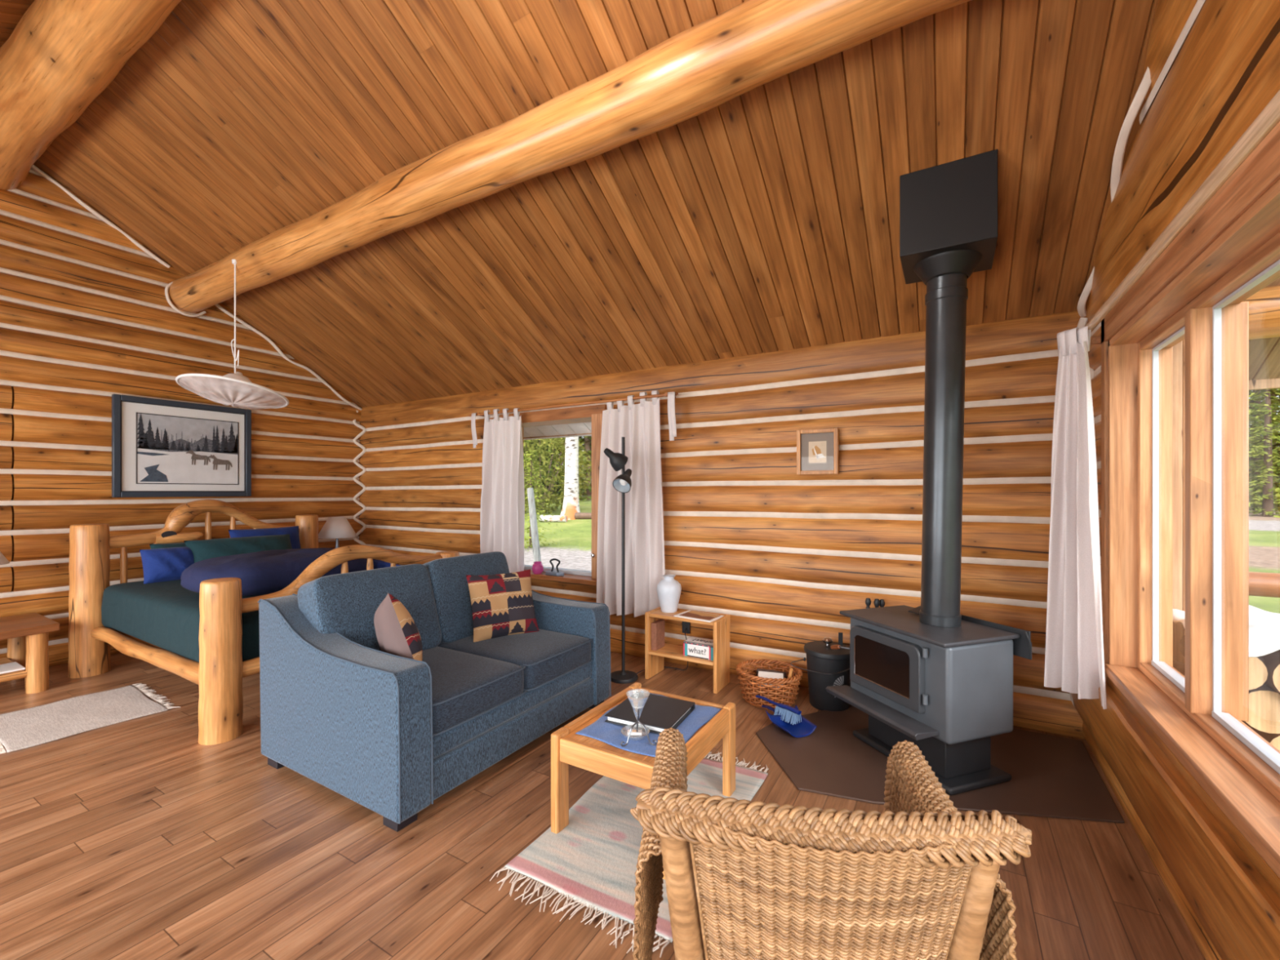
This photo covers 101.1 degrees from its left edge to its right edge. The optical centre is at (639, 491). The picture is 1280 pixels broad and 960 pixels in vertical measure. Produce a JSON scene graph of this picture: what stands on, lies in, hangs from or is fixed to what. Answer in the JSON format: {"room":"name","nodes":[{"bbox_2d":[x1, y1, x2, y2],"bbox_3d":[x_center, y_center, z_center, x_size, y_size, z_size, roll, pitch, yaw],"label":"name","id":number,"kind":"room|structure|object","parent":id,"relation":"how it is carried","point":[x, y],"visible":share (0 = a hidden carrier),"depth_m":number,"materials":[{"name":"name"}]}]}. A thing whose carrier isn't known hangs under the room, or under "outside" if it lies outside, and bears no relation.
{"room":"log cabin interior","nodes":[
{"label":"log cabin interior","id":0,"kind":"room"},
{"bbox_2d":[0,0,34,47],"bbox_3d":[-3.012,-1.870,0.822,7.535,2.227,3.693,0,0,30],"label":"ceiling","id":1,"kind":"structure","parent":0,"point":[11,11],"depth_m":2.98,"materials":[{"name":"brown wood"}]},
{"bbox_2d":[0,164,363,675],"bbox_3d":[-5.173,-0.695,4.145,0.319,4.500,6.100,0,0,30],"label":"wall","id":2,"kind":"structure","parent":0,"point":[86,317],"depth_m":4.59,"materials":[{"name":"wood"}]},
{"bbox_2d":[111,394,251,497],"bbox_3d":[-4.397,-0.403,5.117,0.048,0.915,1.067,0,0,30],"label":"wall picture","id":3,"kind":"object","parent":2,"relation":"attached to","point":[161,447],"visible":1,"depth_m":5.05,"materials":[{"name":"grey wood"}]},
{"bbox_2d":[136,412,239,484],"bbox_3d":[-4.383,-0.393,5.137,0.004,0.651,0.803,0,0,30],"label":"print","id":4,"kind":"object","parent":3,"relation":"attached to","point":[172,448],"depth_m":5.11,"materials":[{"name":"grey"}]},
{"bbox_2d":[31,164,366,545],"bbox_3d":[-4.223,-0.690,5.455,0.120,3.949,2.857,0,0,30],"label":"trim","id":5,"kind":"structure","parent":2,"relation":"attached to","point":[35,168],"depth_m":5.62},
{"bbox_2d":[33,0,1166,407],"bbox_3d":[-1.179,-1.825,3.938,7.535,2.317,3.849,0,0,30],"label":"ceiling","id":6,"kind":"structure","parent":0,"point":[764,220],"depth_m":3.15,"materials":[{"name":"brown wood"}]},
{"bbox_2d":[175,259,288,408],"bbox_3d":[-3.307,-1.292,4.299,0.741,1.196,0.729,0,0,30],"label":"pendant lamp","id":7,"kind":"object","parent":6,"relation":"hanging from","point":[236,389],"visible":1,"depth_m":4.17,"materials":[{"name":"white ceramic"}]},
{"bbox_2d":[523,422,591,439],"bbox_3d":[-1.025,-0.785,5.675,5.272,0.361,0.612,0,0,30],"label":"soffit","id":8,"kind":"structure","parent":6,"relation":"attached to","point":[586,427],"depth_m":5.82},
{"bbox_2d":[523,377,1279,439],"bbox_3d":[0.205,-0.727,5.275,8.565,0.220,0.040,0,0,30],"label":"fascia","id":9,"kind":"object","parent":8,"relation":"attached to","point":[1268,384],"depth_m":3.18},
{"bbox_2d":[899,149,998,285],"bbox_3d":[1.616,-1.362,2.771,0.417,0.504,0.425,0,0,30],"label":"box","id":10,"kind":"object","parent":6,"relation":"attached to","point":[948,211],"visible":0.83,"depth_m":2.60,"materials":[{"name":"black"}]},
{"bbox_2d":[0,651,1205,959],"bbox_3d":[-2.029,1.485,2.295,7.735,0.060,6.500,0,0,30],"label":"floor","id":11,"kind":"structure","parent":0,"point":[138,838],"depth_m":2.07,"materials":[{"name":"brown wood"}]},
{"bbox_2d":[0,612,59,693],"bbox_3d":[-4.750,1.215,3.745,0.675,0.480,0.740,0,0,30],"label":"bench","id":12,"kind":"object","parent":11,"relation":"on","point":[26,635],"visible":0.97,"depth_m":3.81,"materials":[{"name":"wood"}]},
{"bbox_2d":[0,551,9,564],"bbox_3d":[-4.789,0.637,3.733,0.414,0.675,0.414,0,0,30],"label":"bedside lamp","id":13,"kind":"object","parent":12,"relation":"on","point":[3,560],"visible":1,"depth_m":3.82,"materials":[{"name":"beige fabric"}]},
{"bbox_2d":[0,657,24,675],"bbox_3d":[-4.771,1.287,3.734,0.530,0.015,0.440,0,0,30],"label":"shelf","id":14,"kind":"object","parent":12,"relation":"attached to","point":[8,660],"depth_m":3.92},
{"bbox_2d":[0,662,25,674],"bbox_3d":[-4.607,1.273,3.707,0.260,0.012,0.320,0,0,30],"label":"magazine","id":15,"kind":"object","parent":12,"relation":"on","point":[14,666],"visible":1,"depth_m":3.78,"materials":[{"name":"white paper"}]},
{"bbox_2d":[0,683,180,754],"bbox_3d":[-3.656,1.448,3.426,0.831,0.011,0.843,0,0,33],"label":"rug","id":16,"kind":"object","parent":11,"relation":"on","point":[28,727],"visible":1,"depth_m":3.40,"materials":[{"name":"grey fabric"}]},
{"bbox_2d":[67,499,458,745],"bbox_3d":[-3.039,0.765,4.365,2.438,1.380,1.884,0,0,30],"label":"bed","id":17,"kind":"object","parent":11,"relation":"on","point":[219,673],"visible":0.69,"depth_m":3.87,"materials":[{"name":"brown"}]},
{"bbox_2d":[101,579,265,662],"bbox_3d":[-3.025,0.921,4.384,2.120,0.379,1.659,0,0,30],"label":"mattress","id":18,"kind":"object","parent":17,"relation":"on","point":[165,615],"visible":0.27,"depth_m":3.64,"materials":[{"name":"fabric"}]},
{"bbox_2d":[139,546,194,583],"bbox_3d":[-3.915,0.610,4.391,0.238,0.275,0.370,0,0,30],"label":"bed pillow","id":19,"kind":"object","parent":18,"relation":"on","point":[164,564],"visible":0.88,"depth_m":4.30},
{"bbox_2d":[149,542,186,549],"bbox_3d":[-3.975,0.600,4.635,0.190,0.308,0.500,0,0,30],"label":"bed pillow","id":20,"kind":"object","parent":18,"relation":"on","point":[174,544],"visible":0.05,"depth_m":4.51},
{"bbox_2d":[183,533,292,563],"bbox_3d":[-3.608,0.580,4.813,0.259,0.317,0.840,0,0,30],"label":"bed pillow","id":21,"kind":"object","parent":18,"relation":"on","point":[203,549],"visible":0.44,"depth_m":4.70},
{"bbox_2d":[228,525,300,549],"bbox_3d":[-3.643,0.560,5.159,0.221,0.404,0.620,0,0,30],"label":"bed pillow","id":22,"kind":"object","parent":18,"relation":"on","point":[293,531],"visible":0.3,"depth_m":5.18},
{"bbox_2d":[180,547,367,595],"bbox_3d":[-2.746,0.598,4.050,0.840,0.294,1.172,0,0,30],"label":"duvet","id":23,"kind":"object","parent":18,"relation":"on","point":[268,571],"visible":0.59,"depth_m":3.66,"materials":[{"name":"fabric"}]},
{"bbox_2d":[373,559,402,568],"bbox_3d":[-2.137,0.654,4.551,0.540,0.171,0.306,0,0,30],"label":"blanket","id":24,"kind":"object","parent":18,"relation":"on","point":[377,564],"visible":0.02,"depth_m":4.40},
{"bbox_2d":[257,551,610,831],"bbox_3d":[-1.121,0.947,3.200,1.205,1.015,1.600,0,0,30],"label":"sofa","id":25,"kind":"object","parent":11,"relation":"on","point":[391,735],"visible":0.87,"depth_m":2.70,"materials":[{"name":"blue fabric"}]},
{"bbox_2d":[297,564,441,651],"bbox_3d":[-1.531,0.727,3.038,0.339,0.555,0.705,0,0,30],"label":"cushion","id":26,"kind":"object","parent":25,"relation":"on","point":[338,606],"depth_m":2.89,"materials":[{"name":"blue fabric"}]},
{"bbox_2d":[373,592,422,661],"bbox_3d":[-1.258,0.755,2.734,0.213,0.518,0.533,0,0,-34],"label":"throw pillow","id":27,"kind":"object","parent":25,"relation":"on","point":[397,633],"visible":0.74,"depth_m":2.59,"materials":[{"name":"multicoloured fabric"}]},
{"bbox_2d":[422,551,509,643],"bbox_3d":[-1.181,0.722,3.632,0.342,0.564,0.675,0,0,30],"label":"cushion","id":28,"kind":"object","parent":25,"relation":"on","point":[449,584],"depth_m":3.41,"materials":[{"name":"blue fabric"}]},
{"bbox_2d":[422,646,523,733],"bbox_3d":[-1.183,1.029,2.871,0.950,0.184,0.626,0,0,30],"label":"seat cushion","id":29,"kind":"object","parent":25,"relation":"on","point":[468,686],"depth_m":2.69,"materials":[{"name":"fabric"}]},
{"bbox_2d":[466,568,538,641],"bbox_3d":[-0.904,0.750,3.484,0.450,0.414,0.214,0,0,-36],"label":"throw pillow","id":30,"kind":"object","parent":25,"relation":"on","point":[502,604],"visible":0.99,"depth_m":3.42,"materials":[{"name":"fabric"}]},
{"bbox_2d":[437,628,591,689],"bbox_3d":[-0.864,1.029,3.414,0.950,0.184,0.626,0,0,30],"label":"seat cushion","id":31,"kind":"object","parent":25,"relation":"on","point":[548,656],"depth_m":3.21,"materials":[{"name":"fabric"}]},
{"bbox_2d":[603,436,638,684],"bbox_3d":[-0.135,0.517,4.056,0.253,1.875,0.293,0,0,30],"label":"floor lamp","id":32,"kind":"object","parent":11,"relation":"on","point":[622,483],"visible":0.98,"depth_m":4.07,"materials":[{"name":"black metal"}]},
{"bbox_2d":[489,751,768,957],"bbox_3d":[0.063,1.448,2.364,0.742,0.011,1.358,0,0,28],"label":"rug","id":33,"kind":"object","parent":11,"relation":"on","point":[592,862],"visible":0.56,"depth_m":2.10,"materials":[{"name":"beige fabric"}]},
{"bbox_2d":[551,682,735,879],"bbox_3d":[0.042,1.242,2.400,0.570,0.425,0.710,0,0,30],"label":"coffee table","id":34,"kind":"object","parent":33,"relation":"on","point":[567,747],"visible":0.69,"depth_m":2.23,"materials":[{"name":"brown wood"}]},
{"bbox_2d":[575,690,721,756],"bbox_3d":[0.053,1.047,2.399,0.466,0.006,0.580,0,0,30],"label":"table cloth","id":35,"kind":"object","parent":34,"relation":"on","point":[611,734],"visible":0.38,"depth_m":2.29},
{"bbox_2d":[621,724,649,740],"bbox_3d":[-0.020,1.031,2.245,0.124,0.023,0.123,0,0,30],"label":"glass dish","id":36,"kind":"object","parent":35,"relation":"on","point":[648,731],"visible":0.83,"depth_m":2.21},
{"bbox_2d":[627,728,641,735],"bbox_3d":[-0.022,1.026,2.240,0.060,0.013,0.032,0,0,2],"label":"candle","id":37,"kind":"object","parent":36,"relation":"in","point":[633,732],"visible":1,"depth_m":2.23,"materials":[{"name":"white wax"}]},
{"bbox_2d":[620,691,657,746],"bbox_3d":[0.005,0.940,2.174,0.136,0.203,0.149,0,0,30],"label":"candle holder","id":38,"kind":"object","parent":35,"relation":"on","point":[637,704],"visible":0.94,"depth_m":2.17,"materials":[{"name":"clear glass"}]},
{"bbox_2d":[631,700,644,708],"bbox_3d":[-0.008,0.885,2.186,0.052,0.016,0.051,0,0,30],"label":"candle","id":39,"kind":"object","parent":38,"relation":"on","point":[635,704],"depth_m":2.17,"materials":[{"name":"white wax"}]},
{"bbox_2d":[604,691,694,733],"bbox_3d":[0.053,1.027,2.452,0.315,0.031,0.322,0,0,26],"label":"book","id":40,"kind":"object","parent":35,"relation":"on","point":[659,713],"visible":0.87,"depth_m":2.41,"materials":[{"name":"black paper"}]},
{"bbox_2d":[644,606,729,693],"bbox_3d":[0.361,1.197,4.042,0.595,0.515,0.265,0,0,30],"label":"shelf unit","id":41,"kind":"object","parent":11,"relation":"on","point":[654,660],"visible":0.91,"depth_m":3.96,"materials":[{"name":"brown wood"}]},
{"bbox_2d":[651,618,664,650],"bbox_3d":[0.142,1.130,4.148,0.045,0.210,0.145,0,0,30],"label":"book","id":42,"kind":"object","parent":41,"relation":"on","point":[658,626],"visible":1,"depth_m":4.11,"materials":[{"name":"paper"}]},
{"bbox_2d":[656,574,681,613],"bbox_3d":[0.229,0.804,4.146,0.196,0.284,0.196,0,0,30],"label":"vase","id":43,"kind":"object","parent":41,"relation":"on","point":[668,589],"visible":1,"depth_m":4.08,"materials":[{"name":"white ceramic"}]},
{"bbox_2d":[683,636,713,660],"bbox_3d":[0.475,1.182,3.959,0.255,0.107,0.162,0,0,30],"label":"game box","id":44,"kind":"object","parent":41,"relation":"on","point":[694,646],"visible":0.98,"depth_m":3.91,"materials":[{"name":"cardboard"}]},
{"bbox_2d":[673,609,724,622],"bbox_3d":[0.445,0.941,3.973,0.310,0.009,0.220,0,0,36],"label":"magazine","id":45,"kind":"object","parent":41,"relation":"on","point":[692,615],"visible":1,"depth_m":3.95,"materials":[{"name":"white paper"}]},
{"bbox_2d":[679,610,719,620],"bbox_3d":[0.454,0.937,3.976,0.260,0.001,0.185,0,0,36],"label":"photo","id":46,"kind":"object","parent":45,"relation":"on","point":[692,615],"depth_m":3.95,"materials":[{"name":"brown"}]},
{"bbox_2d":[735,658,802,709],"bbox_3d":[0.894,1.341,3.661,0.454,0.220,0.431,0,0,26],"label":"wicker basket","id":47,"kind":"object","parent":11,"relation":"on","point":[787,697],"visible":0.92,"depth_m":3.54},
{"bbox_2d":[757,671,783,687],"bbox_3d":[0.902,1.300,3.634,0.170,0.075,0.108,0,0,16],"label":"box","id":48,"kind":"object","parent":47,"relation":"in","point":[764,674],"visible":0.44,"depth_m":3.63,"materials":[{"name":"cardboard"}]},
{"bbox_2d":[755,668,786,678],"bbox_3d":[0.928,1.295,3.718,0.200,0.078,0.098,0,0,24],"label":"pack","id":49,"kind":"object","parent":47,"relation":"in","point":[757,669],"visible":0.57,"depth_m":3.70},
{"bbox_2d":[790,632,850,711],"bbox_3d":[1.263,1.205,3.555,0.394,0.500,0.340,0,0,-37],"label":"bucket","id":50,"kind":"object","parent":11,"relation":"on","point":[826,666],"visible":0.85,"depth_m":3.47,"materials":[{"name":"black metal"}]},
{"bbox_2d":[630,727,1031,959],"bbox_3d":[0.376,1.018,1.210,0.768,0.880,0.645,0,0,7],"label":"wicker chair","id":51,"kind":"object","parent":11,"relation":"on","point":[918,878],"visible":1,"depth_m":0.96,"materials":[{"name":"wicker"}]},
{"bbox_2d":[755,704,1124,822],"bbox_3d":[1.506,1.449,2.895,1.659,0.012,1.322,0,0,30],"label":"hearth pad","id":52,"kind":"object","parent":11,"relation":"on","point":[1053,776],"visible":0.74,"depth_m":2.71,"materials":[{"name":"brown"}]},
{"bbox_2d":[761,704,816,737],"bbox_3d":[0.883,1.394,3.273,0.233,0.093,0.402,0,0,-22],"label":"dustpan","id":53,"kind":"object","parent":52,"relation":"on","point":[805,727],"visible":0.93,"depth_m":3.20,"materials":[{"name":"blue plastic"}]},
{"bbox_2d":[755,694,801,724],"bbox_3d":[0.862,1.374,3.328,0.080,0.080,0.332,0,0,-38],"label":"brush","id":54,"kind":"object","parent":53,"relation":"on","point":[793,714],"visible":0.96,"depth_m":3.25,"materials":[{"name":"blue plastic"}]},
{"bbox_2d":[865,597,884,608],"bbox_3d":[1.579,1.077,3.514,0.180,0.731,0.180,0,0,30],"label":"tool","id":55,"kind":"object","parent":52,"relation":"on","point":[877,602],"visible":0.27,"depth_m":3.49,"materials":[{"name":"black metal"}]},
{"bbox_2d":[826,273,1031,795],"bbox_3d":[1.494,0.121,2.847,0.617,2.643,0.810,0,0,-19],"label":"wood stove","id":56,"kind":"object","parent":52,"relation":"on","point":[934,677],"visible":0.99,"depth_m":2.71,"materials":[{"name":"black metal"}]},
{"bbox_3d":[-3.349,1.215,6.088,0.675,0.480,0.740,0,0,30],"label":"table","id":57,"kind":"object","parent":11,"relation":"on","visible":0},
{"bbox_2d":[318,516,357,548],"bbox_3d":[-3.499,0.637,6.083,0.414,0.675,0.414,0,0,30],"label":"bedside lamp","id":58,"kind":"object","parent":57,"relation":"on","point":[335,527],"visible":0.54,"depth_m":5.98,"materials":[{"name":"white fabric"}]},
{"bbox_2d":[359,311,1088,739],"bbox_3d":[-0.350,0.232,4.952,7.335,2.646,0.298,0,0,30],"label":"wall","id":59,"kind":"structure","parent":0,"point":[753,540],"depth_m":3.89,"materials":[{"name":"wood"}]},
{"bbox_2d":[498,404,607,585],"bbox_3d":[-0.863,0.027,5.171,1.370,1.625,0.360,0,0,30],"label":"window","id":60,"kind":"structure","parent":59,"relation":"in","point":[593,414],"depth_m":4.86,"materials":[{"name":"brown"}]},
{"bbox_2d":[532,561,543,573],"bbox_3d":[-0.984,0.742,5.107,0.129,0.113,0.112,0,0,8],"label":"pot","id":61,"kind":"object","parent":60,"relation":"on","point":[537,567],"visible":1,"depth_m":5.07,"materials":[{"name":"pink"}]},
{"bbox_2d":[545,558,564,576],"bbox_3d":[-0.800,0.718,4.995,0.197,0.159,0.080,0,0,30],"label":"iron","id":62,"kind":"object","parent":60,"relation":"on","point":[552,572],"visible":1,"depth_m":4.98,"materials":[{"name":"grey metal"}]},
{"bbox_2d":[468,391,678,416],"bbox_3d":[-0.704,-0.792,4.937,2.420,0.030,0.162,0,0,30],"label":"curtain rod","id":63,"kind":"object","parent":59,"relation":"attached to","point":[665,394],"visible":0.82,"depth_m":4.74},
{"bbox_2d":[471,413,477,448],"bbox_3d":[-1.700,-0.627,5.431,0.082,0.364,0.062,0,0,30],"label":"tie","id":64,"kind":"object","parent":63,"relation":"hanging from","point":[473,415],"visible":1,"depth_m":5.41,"materials":[{"name":"fabric"}]},
{"bbox_2d":[480,408,524,573],"bbox_3d":[-1.381,0.118,5.247,0.580,1.886,0.175,0,0,30],"label":"curtain","id":65,"kind":"object","parent":63,"relation":"hanging from","point":[502,513],"visible":0.73,"depth_m":5.21,"materials":[{"name":"fabric"}]},
{"bbox_2d":[596,390,665,617],"bbox_3d":[-0.077,0.123,4.485,0.702,1.924,0.178,0,0,30],"label":"curtain","id":66,"kind":"object","parent":63,"relation":"hanging from","point":[639,424],"visible":0.9,"depth_m":4.46,"materials":[{"name":"fabric"}]},
{"bbox_2d":[667,391,676,440],"bbox_3d":[0.265,-0.610,4.276,0.082,0.400,0.062,0,0,30],"label":"tie","id":67,"kind":"object","parent":63,"relation":"hanging from","point":[671,395],"visible":1,"depth_m":4.25,"materials":[{"name":"fabric"}]},
{"bbox_2d":[682,621,690,633],"bbox_3d":[0.380,1.115,4.336,0.070,0.110,0.016,0,0,30],"label":"wall outlet","id":68,"kind":"object","parent":59,"relation":"attached to","point":[685,624],"visible":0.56,"depth_m":4.32,"materials":[{"name":"black plastic"}]},
{"bbox_2d":[796,427,839,475],"bbox_3d":[1.275,-0.283,3.782,0.287,0.325,0.042,0,0,30],"label":"wall picture","id":69,"kind":"object","parent":59,"relation":"attached to","point":[817,450],"visible":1,"depth_m":3.78,"materials":[{"name":"brown"}]},
{"bbox_2d":[808,440,826,463],"bbox_3d":[1.275,-0.280,3.782,0.124,0.156,0.001,0,0,30],"label":"print","id":70,"kind":"object","parent":69,"relation":"attached to","point":[817,449],"depth_m":3.78,"materials":[{"name":"paper"}]},
{"bbox_2d":[1071,0,1279,959],"bbox_3d":[1.095,-0.695,0.458,0.248,4.500,6.100,0,0,30],"label":"wall","id":71,"kind":"structure","parent":0,"point":[1224,71],"depth_m":1.70,"materials":[{"name":"wood"}]},
{"bbox_2d":[0,0,181,190],"bbox_3d":[-1.607,-2.565,2.047,8.321,0.413,0.416,0,0,30],"label":"beam","id":72,"kind":"structure","parent":71,"relation":"attached to","point":[60,55],"depth_m":2.99,"materials":[{"name":"wood"}]},
{"bbox_2d":[168,0,971,312],"bbox_3d":[-0.976,-1.906,3.117,8.321,0.325,0.331,0,0,30],"label":"beam","id":73,"kind":"structure","parent":71,"relation":"attached to","point":[746,46],"depth_m":2.59,"materials":[{"name":"wood"}]},
{"bbox_2d":[1069,66,1151,706],"bbox_3d":[2.093,-0.437,2.242,0.119,3.472,2.001,0,0,30],"label":"trim","id":74,"kind":"structure","parent":71,"relation":"attached to","point":[1117,166],"depth_m":2.33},
{"bbox_2d":[1173,339,1184,663],"bbox_3d":[2.786,0.405,2.793,0.382,2.500,0.040,0,0,30],"label":"trim","id":75,"kind":"structure","parent":71,"relation":"attached to","point":[1179,348],"depth_m":2.75,"materials":[{"name":"wood"}]},
{"bbox_2d":[1084,89,1279,344],"bbox_3d":[1.050,-0.765,0.542,0.169,0.039,5.000,0,0,30],"label":"curtain rod","id":76,"kind":"object","parent":71,"relation":"attached to","point":[1266,121],"visible":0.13,"depth_m":1.35,"materials":[{"name":"wood"}]},
{"bbox_2d":[1044,326,1106,709],"bbox_3d":[2.054,0.096,2.483,0.138,1.729,0.365,0,0,-10],"label":"curtain","id":77,"kind":"object","parent":76,"relation":"hanging from","point":[1074,661],"visible":1,"depth_m":2.48,"materials":[{"name":"fabric"}]},
{"bbox_2d":[1101,121,1279,878],"bbox_3d":[1.061,0.071,0.339,0.246,1.788,4.960,0,0,30],"label":"window","id":78,"kind":"structure","parent":71,"relation":"in","point":[1194,292],"depth_m":1.82,"materials":[{"name":"brown"}]},
{"bbox_2d":[1165,57,1279,380],"bbox_3d":[2.532,-1.803,1.800,1.030,2.272,3.771,0,0,30],"label":"porch roof","id":79,"kind":"structure","parent":71,"relation":"attached to","point":[1264,353],"depth_m":3.05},
{"bbox_2d":[1242,284,1279,339],"bbox_3d":[3.135,-0.925,2.796,0.900,0.260,0.257,0,0,30],"label":"log beam","id":80,"kind":"structure","parent":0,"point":[1264,304],"depth_m":2.66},
{"bbox_3d":[2.593,1.607,2.466,0.167,0.167,0.380,0,0,30],"label":"log","id":81,"kind":"object","parent":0,"visible":0},
{"bbox_3d":[2.669,1.442,2.418,0.165,0.165,0.380,0,0,30],"label":"log","id":82,"kind":"object","parent":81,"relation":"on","visible":0},
{"bbox_3d":[2.775,1.281,2.411,0.181,0.181,0.380,0,0,30],"label":"log","id":83,"kind":"object","parent":82,"relation":"on","visible":0},
{"bbox_2d":[1241,720,1279,751],"bbox_3d":[2.854,1.109,2.368,0.190,0.190,0.380,0,0,30],"label":"log","id":84,"kind":"object","parent":83,"relation":"on","point":[1273,739],"visible":0.09,"depth_m":2.25,"materials":[{"name":"brown wood"}]},
{"bbox_2d":[1243,684,1279,733],"bbox_3d":[2.768,0.937,2.398,0.190,0.190,0.380,0,0,30],"label":"log","id":85,"kind":"object","parent":84,"relation":"on","point":[1264,701],"visible":0.32,"depth_m":2.24,"materials":[{"name":"beige wood"}]},
{"bbox_2d":[1178,635,1267,689],"bbox_3d":[2.674,0.772,2.427,0.176,0.176,0.380,0,0,30],"label":"log","id":86,"kind":"object","parent":85,"relation":"on","point":[1258,672],"visible":0.2,"depth_m":2.24,"materials":[{"name":"beige wood"}]},
{"bbox_2d":[1257,649,1279,693],"bbox_3d":[2.825,0.779,2.319,0.200,0.200,0.380,0,0,30],"label":"log","id":87,"kind":"object","parent":85,"relation":"on","point":[1272,660],"visible":0.39,"depth_m":2.22,"materials":[{"name":"brown wood"}]},
{"bbox_3d":[2.603,1.277,2.483,0.161,0.161,0.380,0,0,30],"label":"log","id":88,"kind":"object","parent":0,"visible":0},
{"bbox_3d":[2.673,1.111,2.425,0.190,0.190,0.380,0,0,30],"label":"log","id":89,"kind":"object","parent":88,"relation":"on","visible":0},
{"bbox_2d":[1173,661,1184,675],"bbox_3d":[2.616,0.940,2.506,0.162,0.162,0.380,0,0,30],"label":"log","id":90,"kind":"object","parent":89,"relation":"on","point":[1180,666],"visible":0.02,"depth_m":2.59,"materials":[{"name":"brown wood"}]},
{"label":"outside","id":91,"kind":"structure","parent":0,"visible":0},
{"bbox_2d":[1173,604,1279,657],"bbox_3d":[2.944,0.631,2.293,0.954,0.162,0.604,0,0,30],"label":"tarp","id":92,"kind":"object","parent":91,"point":[1264,625],"visible":0.31,"depth_m":2.37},
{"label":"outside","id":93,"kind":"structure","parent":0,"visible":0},
{"bbox_2d":[524,470,1279,613],"bbox_3d":[4.054,-1.224,26.619,130.000,5.936,110.000,0,0,30],"label":"ground","id":94,"kind":"structure","parent":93,"point":[575,541],"depth_m":15.35,"materials":[{"name":"plant"}]},
{"bbox_2d":[527,488,541,561],"bbox_3d":[-1.875,0.919,9.496,0.314,1.962,0.134,0,0,-4],"label":"fence post","id":95,"kind":"object","parent":94,"relation":"on","point":[533,521],"visible":0.65,"depth_m":9.44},
{"bbox_2d":[523,438,562,501],"bbox_3d":[-6.715,-5.592,31.097,5.997,14.402,6.200,0,0,13],"label":"conifer tree","id":96,"kind":"object","parent":94,"relation":"on","point":[529,442],"visible":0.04,"depth_m":31.05,"materials":[{"name":"green plant"}]},
{"bbox_2d":[523,449,563,551],"bbox_3d":[-3.217,0.465,15.435,2.066,3.362,2.106,0,0,30],"label":"conifer tree","id":97,"kind":"object","parent":94,"relation":"on","point":[529,453],"visible":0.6,"depth_m":15.45,"materials":[{"name":"green plant"}]},
{"bbox_2d":[539,515,567,522],"bbox_3d":[-3.460,1.111,21.087,1.120,0.300,0.300,0,0,20],"label":"log","id":98,"kind":"object","parent":94,"relation":"on","point":[562,518],"visible":0.97,"depth_m":20.97,"materials":[{"name":"white wood"}]},
{"bbox_2d":[523,437,591,513],"bbox_3d":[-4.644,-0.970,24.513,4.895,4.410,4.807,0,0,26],"label":"bush","id":99,"kind":"object","parent":94,"relation":"on","point":[543,442],"visible":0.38,"depth_m":23.60,"materials":[{"name":"green plant"}]},
{"bbox_2d":[537,435,591,502],"bbox_3d":[-3.269,-5.685,31.968,5.926,14.231,6.126,0,0,29],"label":"conifer tree","id":100,"kind":"object","parent":94,"relation":"on","point":[587,440],"visible":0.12,"depth_m":31.60,"materials":[{"name":"green plant"}]},
{"bbox_2d":[560,435,580,519],"bbox_3d":[-2.930,-3.736,22.032,1.034,10.258,1.029,0,0,30],"label":"birch tree","id":101,"kind":"object","parent":94,"relation":"on","point":[571,506],"visible":0.48,"depth_m":21.73,"materials":[{"name":"white plant"}]},
{"bbox_2d":[574,512,591,519],"bbox_3d":[-2.204,1.024,21.585,0.925,0.300,0.300,0,0,18],"label":"log","id":102,"kind":"object","parent":94,"relation":"on","point":[577,515],"visible":0.66,"depth_m":21.51,"materials":[{"name":"brown wood"}]},
{"bbox_2d":[1248,388,1279,508],"bbox_3d":[36.885,-5.272,29.849,6.277,14.582,6.072,0,0,-21],"label":"conifer tree","id":103,"kind":"object","parent":94,"relation":"on","point":[1277,445],"visible":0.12,"depth_m":30.09,"materials":[{"name":"green plant"}]},
{"bbox_2d":[1248,388,1279,517],"bbox_3d":[29.918,-2.775,25.003,4.365,9.120,4.380,0,0,30],"label":"conifer tree","id":104,"kind":"object","parent":94,"relation":"on","point":[1268,504],"visible":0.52,"depth_m":24.93,"materials":[{"name":"green plant"}]},
{"bbox_2d":[1248,571,1279,597],"bbox_3d":[5.690,1.130,2.918,4.530,1.250,0.180,0,0,30],"label":"porch railing","id":105,"kind":"object","parent":94,"relation":"on","point":[1260,584],"visible":0.02,"depth_m":3.64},
{"bbox_2d":[1248,388,1279,508],"bbox_3d":[35.404,-4.596,30.228,5.601,13.010,5.418,0,0,26],"label":"conifer tree","id":106,"kind":"object","parent":94,"relation":"on","point":[1253,415],"visible":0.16,"depth_m":30.11,"materials":[{"name":"green plant"}]},
{"bbox_2d":[1248,391,1279,511],"bbox_3d":[32.662,-4.906,29.675,5.958,13.840,5.763,0,0,-13],"label":"conifer tree","id":107,"kind":"object","parent":94,"relation":"on","point":[1254,405],"visible":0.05,"depth_m":28.64,"materials":[{"name":"green plant"}]},
{"bbox_2d":[1248,391,1279,517],"bbox_3d":[29.387,-2.304,25.765,3.764,8.055,4.186,0,0,18],"label":"conifer tree","id":108,"kind":"object","parent":94,"relation":"on","point":[1250,439],"visible":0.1,"depth_m":25.37,"materials":[{"name":"green plant"}]},
{"bbox_2d":[1248,395,1279,485],"bbox_3d":[42.660,-5.155,35.665,5.558,14.014,5.976,0,0,24],"label":"conifer tree","id":109,"kind":"object","parent":94,"relation":"on","point":[1278,411],"visible":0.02,"depth_m":35.14,"materials":[{"name":"green plant"}]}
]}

